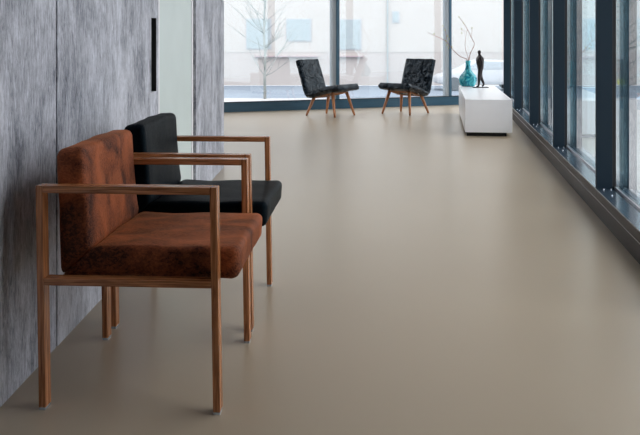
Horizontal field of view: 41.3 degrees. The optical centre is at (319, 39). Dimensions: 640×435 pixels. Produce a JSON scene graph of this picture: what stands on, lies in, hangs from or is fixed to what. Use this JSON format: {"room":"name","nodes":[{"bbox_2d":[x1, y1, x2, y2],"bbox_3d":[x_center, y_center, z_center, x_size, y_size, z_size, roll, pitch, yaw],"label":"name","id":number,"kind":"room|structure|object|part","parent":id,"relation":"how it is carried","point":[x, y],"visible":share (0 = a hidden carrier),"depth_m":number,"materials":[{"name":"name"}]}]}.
{"room":"waiting area","nodes":[
{"label":"waiting area","id":0,"kind":"room"},
{"bbox_2d":[0,0,223,406],"bbox_3d":[-1.034,-0.400,3.023,0.181,3.000,8.647,0,0,2],"label":"wall","id":1,"kind":"structure","parent":0,"point":[27,27],"depth_m":2.79,"materials":[{"name":"grey concrete"}]},
{"bbox_3d":[-1.090,-0.400,0.871,0.180,3.000,4.341,0,0,2],"label":"panel","id":2,"kind":"part","parent":1,"relation":"part of","materials":[{"name":"grey concrete"}]},
{"bbox_2d":[56,0,159,345],"bbox_3d":[-0.950,-0.400,3.906,0.060,3.000,1.707,0,0,2],"label":"door","id":3,"kind":"structure","parent":1,"relation":"in","point":[108,51],"depth_m":3.54,"materials":[{"name":"grey wood"}]},
{"bbox_3d":[-0.931,0.080,4.614,0.060,0.404,0.127,0,0,2],"label":"slot handle","id":4,"kind":"part","parent":3,"relation":"part of","materials":[{"name":"black metal"}]},
{"bbox_2d":[160,0,192,180],"bbox_3d":[-0.916,-0.150,5.310,0.054,2.500,1.101,0,0,2],"label":"door","id":5,"kind":"structure","parent":1,"relation":"in","point":[176,16],"depth_m":5.37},
{"bbox_3d":[-0.938,0.383,6.646,0.180,1.435,1.398,0,0,2],"label":"panel","id":6,"kind":"part","parent":1,"relation":"part of","materials":[{"name":"grey wood"}]},
{"bbox_2d":[0,105,639,434],"bbox_3d":[-0.137,1.175,6.786,6.932,0.150,16.174,0,0,0],"label":"floor","id":7,"kind":"structure","parent":0,"point":[430,277],"depth_m":3.39,"materials":[{"name":"beige plastic"}]},
{"bbox_2d":[35,130,261,414],"bbox_3d":[-0.524,0.711,2.823,0.605,0.778,0.635,0,0,4],"label":"armchair","id":8,"kind":"object","parent":7,"relation":"on","point":[105,242],"visible":1,"depth_m":2.57,"materials":[{"name":"brown leather"}]},
{"bbox_3d":[-0.829,0.762,2.547,0.031,0.659,0.045,0,0,4],"label":"leg","id":9,"kind":"part","parent":8,"relation":"part of","materials":[{"name":"brown wood"}]},
{"bbox_3d":[-0.731,0.516,2.836,0.114,0.387,0.539,0,0,4],"label":"backrest","id":10,"kind":"part","parent":8,"relation":"part of","materials":[{"name":"brown leather"}]},
{"bbox_3d":[-0.791,0.762,3.136,0.031,0.659,0.045,0,0,4],"label":"leg","id":11,"kind":"part","parent":8,"relation":"part of","materials":[{"name":"brown wood"}]},
{"bbox_3d":[-0.569,0.719,2.530,0.501,0.021,0.045,0,0,4],"label":"seat rail","id":12,"kind":"part","parent":8,"relation":"part of","materials":[{"name":"brown wood"}]},
{"bbox_3d":[-0.573,0.444,2.530,0.501,0.022,0.045,0,0,4],"label":"armrest","id":13,"kind":"part","parent":8,"relation":"part of","materials":[{"name":"brown wood"}]},
{"bbox_3d":[-0.492,0.669,2.821,0.542,0.102,0.539,0,0,4],"label":"seat","id":14,"kind":"part","parent":8,"relation":"part of","materials":[{"name":"brown leather"}]},
{"bbox_3d":[-0.535,0.444,3.119,0.501,0.022,0.045,0,0,4],"label":"armrest","id":15,"kind":"part","parent":8,"relation":"part of","materials":[{"name":"brown wood"}]},
{"bbox_3d":[-0.307,0.762,2.514,0.031,0.659,0.045,0,0,4],"label":"leg","id":16,"kind":"part","parent":8,"relation":"part of","materials":[{"name":"brown wood"}]},
{"bbox_3d":[-0.269,0.762,3.102,0.031,0.659,0.045,0,0,4],"label":"leg","id":17,"kind":"part","parent":8,"relation":"part of","materials":[{"name":"brown wood"}]},
{"bbox_2d":[111,113,281,331],"bbox_3d":[-0.485,0.711,3.535,0.605,0.778,0.635,0,0,4],"label":"armchair","id":18,"kind":"object","parent":7,"relation":"on","point":[155,135],"visible":0.65,"depth_m":3.36,"materials":[{"name":"black leather"}]},
{"bbox_3d":[-0.790,0.762,3.259,0.031,0.659,0.045,0,0,4],"label":"leg","id":19,"kind":"part","parent":18,"relation":"part of","materials":[{"name":"brown wood"}]},
{"bbox_3d":[-0.693,0.516,3.548,0.114,0.387,0.539,0,0,4],"label":"backrest","id":20,"kind":"part","parent":18,"relation":"part of","materials":[{"name":"black leather"}]},
{"bbox_3d":[-0.534,0.444,3.243,0.501,0.022,0.045,0,0,4],"label":"armrest","id":21,"kind":"part","parent":18,"relation":"part of","materials":[{"name":"brown wood"}]},
{"bbox_3d":[-0.454,0.669,3.533,0.542,0.102,0.539,0,0,4],"label":"seat","id":22,"kind":"part","parent":18,"relation":"part of","materials":[{"name":"black leather"}]},
{"bbox_3d":[-0.497,0.444,3.831,0.501,0.022,0.045,0,0,4],"label":"armrest","id":23,"kind":"part","parent":18,"relation":"part of","materials":[{"name":"brown wood"}]},
{"bbox_3d":[-0.269,0.762,3.225,0.031,0.659,0.045,0,0,4],"label":"leg","id":24,"kind":"part","parent":18,"relation":"part of","materials":[{"name":"brown wood"}]},
{"bbox_3d":[-0.231,0.762,3.814,0.031,0.659,0.045,0,0,4],"label":"leg","id":25,"kind":"part","parent":18,"relation":"part of","materials":[{"name":"brown wood"}]},
{"bbox_2d":[296,59,358,117],"bbox_3d":[0.099,0.694,12.421,0.816,0.819,0.562,0,0,37],"label":"chair","id":26,"kind":"object","parent":7,"relation":"on","point":[309,70],"visible":1,"depth_m":12.40,"materials":[{"name":"black fabric"}]},
{"bbox_3d":[-0.132,0.956,12.344,0.154,0.295,0.051,0,0,4],"label":"leg","id":27,"kind":"part","parent":26,"relation":"part of","materials":[{"name":"brown wood"}]},
{"bbox_3d":[-0.115,0.565,12.582,0.281,0.561,0.541,0,0,37],"label":"backrest","id":28,"kind":"part","parent":26,"relation":"part of","materials":[{"name":"black fabric"}]},
{"bbox_3d":[0.110,0.957,12.665,0.051,0.295,0.154,0,0,-20],"label":"leg","id":29,"kind":"part","parent":26,"relation":"part of","materials":[{"name":"brown wood"}]},
{"bbox_3d":[0.200,0.737,12.345,0.564,0.208,0.562,0,0,37],"label":"seat","id":30,"kind":"part","parent":26,"relation":"part of","materials":[{"name":"black fabric"}]},
{"bbox_3d":[0.198,0.926,12.096,0.051,0.356,0.155,0,0,-20],"label":"leg","id":31,"kind":"part","parent":26,"relation":"part of","materials":[{"name":"brown wood"}]},
{"bbox_3d":[0.439,0.926,12.416,0.155,0.356,0.051,0,0,4],"label":"leg","id":32,"kind":"part","parent":26,"relation":"part of","materials":[{"name":"brown wood"}]},
{"bbox_2d":[224,95,458,111],"bbox_3d":[-0.178,1.024,13.483,7.200,0.152,0.131,0,0,-22],"label":"trim","id":33,"kind":"structure","parent":7,"relation":"on","point":[273,105],"depth_m":13.59,"materials":[{"name":"blue metal"}]},
{"bbox_2d":[330,0,425,98],"bbox_3d":[1.147,-0.476,14.010,2.082,2.848,0.130,0,0,-22],"label":"window frame","id":34,"kind":"structure","parent":33,"relation":"on","point":[334,4],"depth_m":13.60,"materials":[{"name":"blue metal"}]},
{"bbox_2d":[443,0,451,95],"bbox_3d":[2.640,-0.476,14.604,1.132,2.848,0.130,0,0,-22],"label":"window frame","id":35,"kind":"structure","parent":33,"relation":"on","point":[447,4],"depth_m":14.36,"materials":[{"name":"blue metal"}]},
{"bbox_2d":[378,58,435,115],"bbox_3d":[1.320,0.694,12.774,0.562,0.819,0.816,0,0,38],"label":"chair","id":36,"kind":"object","parent":7,"relation":"on","point":[417,77],"visible":1,"depth_m":12.84,"materials":[{"name":"black fabric"}]},
{"bbox_3d":[0.992,0.926,12.683,0.155,0.356,0.051,0,0,-19],"label":"leg","id":37,"kind":"part","parent":36,"relation":"part of","materials":[{"name":"brown wood"}]},
{"bbox_3d":[1.248,0.956,13.006,0.051,0.295,0.154,0,0,6],"label":"leg","id":38,"kind":"part","parent":36,"relation":"part of","materials":[{"name":"brown wood"}]},
{"bbox_3d":[1.241,0.737,12.675,0.562,0.208,0.564,0,0,38],"label":"seat","id":39,"kind":"part","parent":36,"relation":"part of","materials":[{"name":"black fabric"}]},
{"bbox_3d":[1.306,0.926,12.434,0.051,0.356,0.155,0,0,6],"label":"leg","id":40,"kind":"part","parent":36,"relation":"part of","materials":[{"name":"brown wood"}]},
{"bbox_3d":[1.486,0.565,12.983,0.541,0.561,0.281,0,0,38],"label":"backrest","id":41,"kind":"part","parent":36,"relation":"part of","materials":[{"name":"black fabric"}]},
{"bbox_3d":[1.562,0.957,12.757,0.154,0.295,0.051,0,0,-19],"label":"leg","id":42,"kind":"part","parent":36,"relation":"part of","materials":[{"name":"brown wood"}]},
{"bbox_2d":[459,86,511,135],"bbox_3d":[2.126,0.889,11.166,0.528,0.421,3.000,0,0,8],"label":"bench","id":43,"kind":"object","parent":7,"relation":"on","point":[483,111],"visible":1,"depth_m":9.70,"materials":[{"name":"paint"}]},
{"bbox_2d":[459,60,476,86],"bbox_3d":[2.168,0.490,12.450,0.270,0.378,0.246,0,0,0],"label":"vase","id":44,"kind":"object","parent":43,"relation":"on","point":[467,78],"visible":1,"depth_m":12.38,"materials":[{"name":"teal glass"}]},
{"bbox_2d":[434,17,474,58],"bbox_3d":[1.929,0.120,12.460,0.697,0.933,0.184,0,0,0],"label":"branch","id":45,"kind":"object","parent":44,"relation":"in","point":[459,17],"visible":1,"depth_m":12.45,"materials":[{"name":"plant"}]},
{"bbox_2d":[473,50,488,87],"bbox_3d":[2.287,0.412,12.101,0.210,0.534,0.145,0,0,-8],"label":"figurine","id":46,"kind":"object","parent":43,"relation":"on","point":[479,60],"visible":1,"depth_m":12.06,"materials":[{"name":"brown metal"}]},
{"bbox_2d":[512,108,639,263],"bbox_3d":[2.221,1.022,8.138,0.160,0.156,13.388,0,0,8],"label":"trim","id":47,"kind":"structure","parent":7,"relation":"on","point":[625,232],"depth_m":5.55,"materials":[{"name":"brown metal"}]},
{"bbox_2d":[503,0,510,98],"bbox_3d":[3.106,-0.478,14.111,0.199,2.844,1.311,0,0,8],"label":"window frame","id":48,"kind":"structure","parent":47,"relation":"on","point":[506,3],"depth_m":13.51,"materials":[{"name":"blue metal"}]},
{"bbox_2d":[511,0,522,108],"bbox_3d":[2.871,-0.478,12.487,0.199,2.844,2.064,0,0,8],"label":"window frame","id":49,"kind":"structure","parent":47,"relation":"on","point":[516,5],"depth_m":11.52,"materials":[{"name":"blue metal"}]},
{"bbox_3d":[2.909,-0.482,12.505,0.022,2.836,2.018,0,0,8],"label":"pane","id":50,"kind":"part","parent":49,"relation":"part of","materials":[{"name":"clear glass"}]},
{"bbox_2d":[514,0,540,124],"bbox_3d":[2.578,-0.478,10.457,0.199,2.844,2.130,0,0,8],"label":"window","id":51,"kind":"structure","parent":47,"relation":"on","point":[530,112],"depth_m":9.46,"materials":[{"name":"blue metal"}]},
{"bbox_3d":[2.581,0.940,10.479,0.199,0.008,2.084,0,0,8],"label":"sill","id":52,"kind":"part","parent":51,"relation":"part of","materials":[{"name":"grey metal"}]},
{"bbox_3d":[2.615,-0.482,10.475,0.022,2.836,2.084,0,0,8],"label":"pane","id":53,"kind":"part","parent":51,"relation":"part of","materials":[{"name":"clear glass"}]},
{"bbox_2d":[530,0,567,147],"bbox_3d":[2.282,-0.478,8.415,0.199,2.844,2.087,0,0,8],"label":"window","id":54,"kind":"structure","parent":47,"relation":"on","point":[553,127],"depth_m":7.44,"materials":[{"name":"blue metal"}]},
{"bbox_3d":[2.286,0.940,8.438,0.199,0.008,2.041,0,0,8],"label":"sill","id":55,"kind":"part","parent":54,"relation":"part of","materials":[{"name":"grey metal"}]},
{"bbox_2d":[553,0,628,189],"bbox_3d":[1.985,-0.478,6.360,0.199,2.844,2.158,0,0,8],"label":"window","id":56,"kind":"structure","parent":47,"relation":"on","point":[590,150],"depth_m":5.36,"materials":[{"name":"blue metal"}]},
{"bbox_3d":[1.988,0.940,6.383,0.199,0.008,2.112,0,0,8],"label":"sill","id":57,"kind":"part","parent":56,"relation":"part of","materials":[{"name":"grey metal"}]},
{"bbox_3d":[2.023,-0.482,6.378,0.022,2.836,2.112,0,0,8],"label":"pane","id":58,"kind":"part","parent":56,"relation":"part of","materials":[{"name":"clear glass"}]},
{"bbox_2d":[596,187,639,231],"bbox_3d":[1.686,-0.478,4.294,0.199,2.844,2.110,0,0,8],"label":"windowsill","id":59,"kind":"structure","parent":47,"relation":"on","point":[624,201],"depth_m":4.88,"materials":[{"name":"blue metal"}]},
{"label":"outside","id":60,"kind":"structure","parent":0,"visible":0},
{"bbox_2d":[224,98,639,197],"bbox_3d":[10.000,2.550,7.500,140.000,0.300,55.000,0,0,0],"label":"pavement","id":61,"kind":"structure","parent":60,"point":[634,103],"depth_m":21.36,"materials":[{"name":"grey concrete"}]},
{"bbox_2d":[230,0,293,98],"bbox_3d":[-2.287,-1.338,34.392,3.033,7.478,3.144,0,0,-11],"label":"bare tree","id":62,"kind":"object","parent":61,"relation":"on","point":[264,45],"visible":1,"depth_m":34.56,"materials":[{"name":"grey plant"}]},
{"bbox_2d":[616,0,639,85],"bbox_3d":[8.857,-1.121,23.838,3.627,7.050,3.072,0,0,0],"label":"bare tree","id":63,"kind":"object","parent":61,"relation":"on","point":[633,41],"visible":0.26,"depth_m":24.01,"materials":[{"name":"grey plant"}]},
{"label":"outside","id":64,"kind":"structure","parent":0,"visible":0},
{"bbox_2d":[224,86,639,97],"bbox_3d":[10.000,2.555,40.000,140.000,0.290,10.000,0,0,0],"label":"road","id":65,"kind":"structure","parent":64,"point":[229,91],"depth_m":39.02,"materials":[{"name":"grey asphalt"}]},
{"bbox_2d":[433,59,502,90],"bbox_3d":[7.747,1.675,41.000,4.391,1.449,1.760,0,0,0],"label":"car","id":66,"kind":"object","parent":65,"relation":"on","point":[493,69],"visible":0.36,"depth_m":40.15,"materials":[{"name":"silver metal"}]},
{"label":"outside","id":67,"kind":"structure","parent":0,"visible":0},
{"bbox_2d":[223,0,639,84],"bbox_3d":[7.500,-4.600,49.900,105.000,14.000,10.200,0,0,0],"label":"building","id":68,"kind":"structure","parent":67,"point":[377,37],"depth_m":45.00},
{"bbox_3d":[-3.256,-0.318,44.955,1.218,1.535,0.030,0,0,0],"label":"pane","id":69,"kind":"part","parent":68,"relation":"part of","materials":[{"name":"glass"}]},
{"bbox_3d":[-1.138,-0.529,44.955,1.218,1.112,0.030,0,0,0],"label":"pane","id":70,"kind":"part","parent":68,"relation":"part of","materials":[{"name":"glass"}]},
{"bbox_3d":[1.562,-0.291,44.955,1.112,1.535,0.030,0,0,0],"label":"pane","id":71,"kind":"part","parent":68,"relation":"part of","materials":[{"name":"glass"}]},
{"bbox_3d":[3.997,-1.218,44.955,0.265,0.529,0.030,0,0,0],"label":"pane","id":72,"kind":"part","parent":68,"relation":"part of","materials":[{"name":"glass"}]}
]}

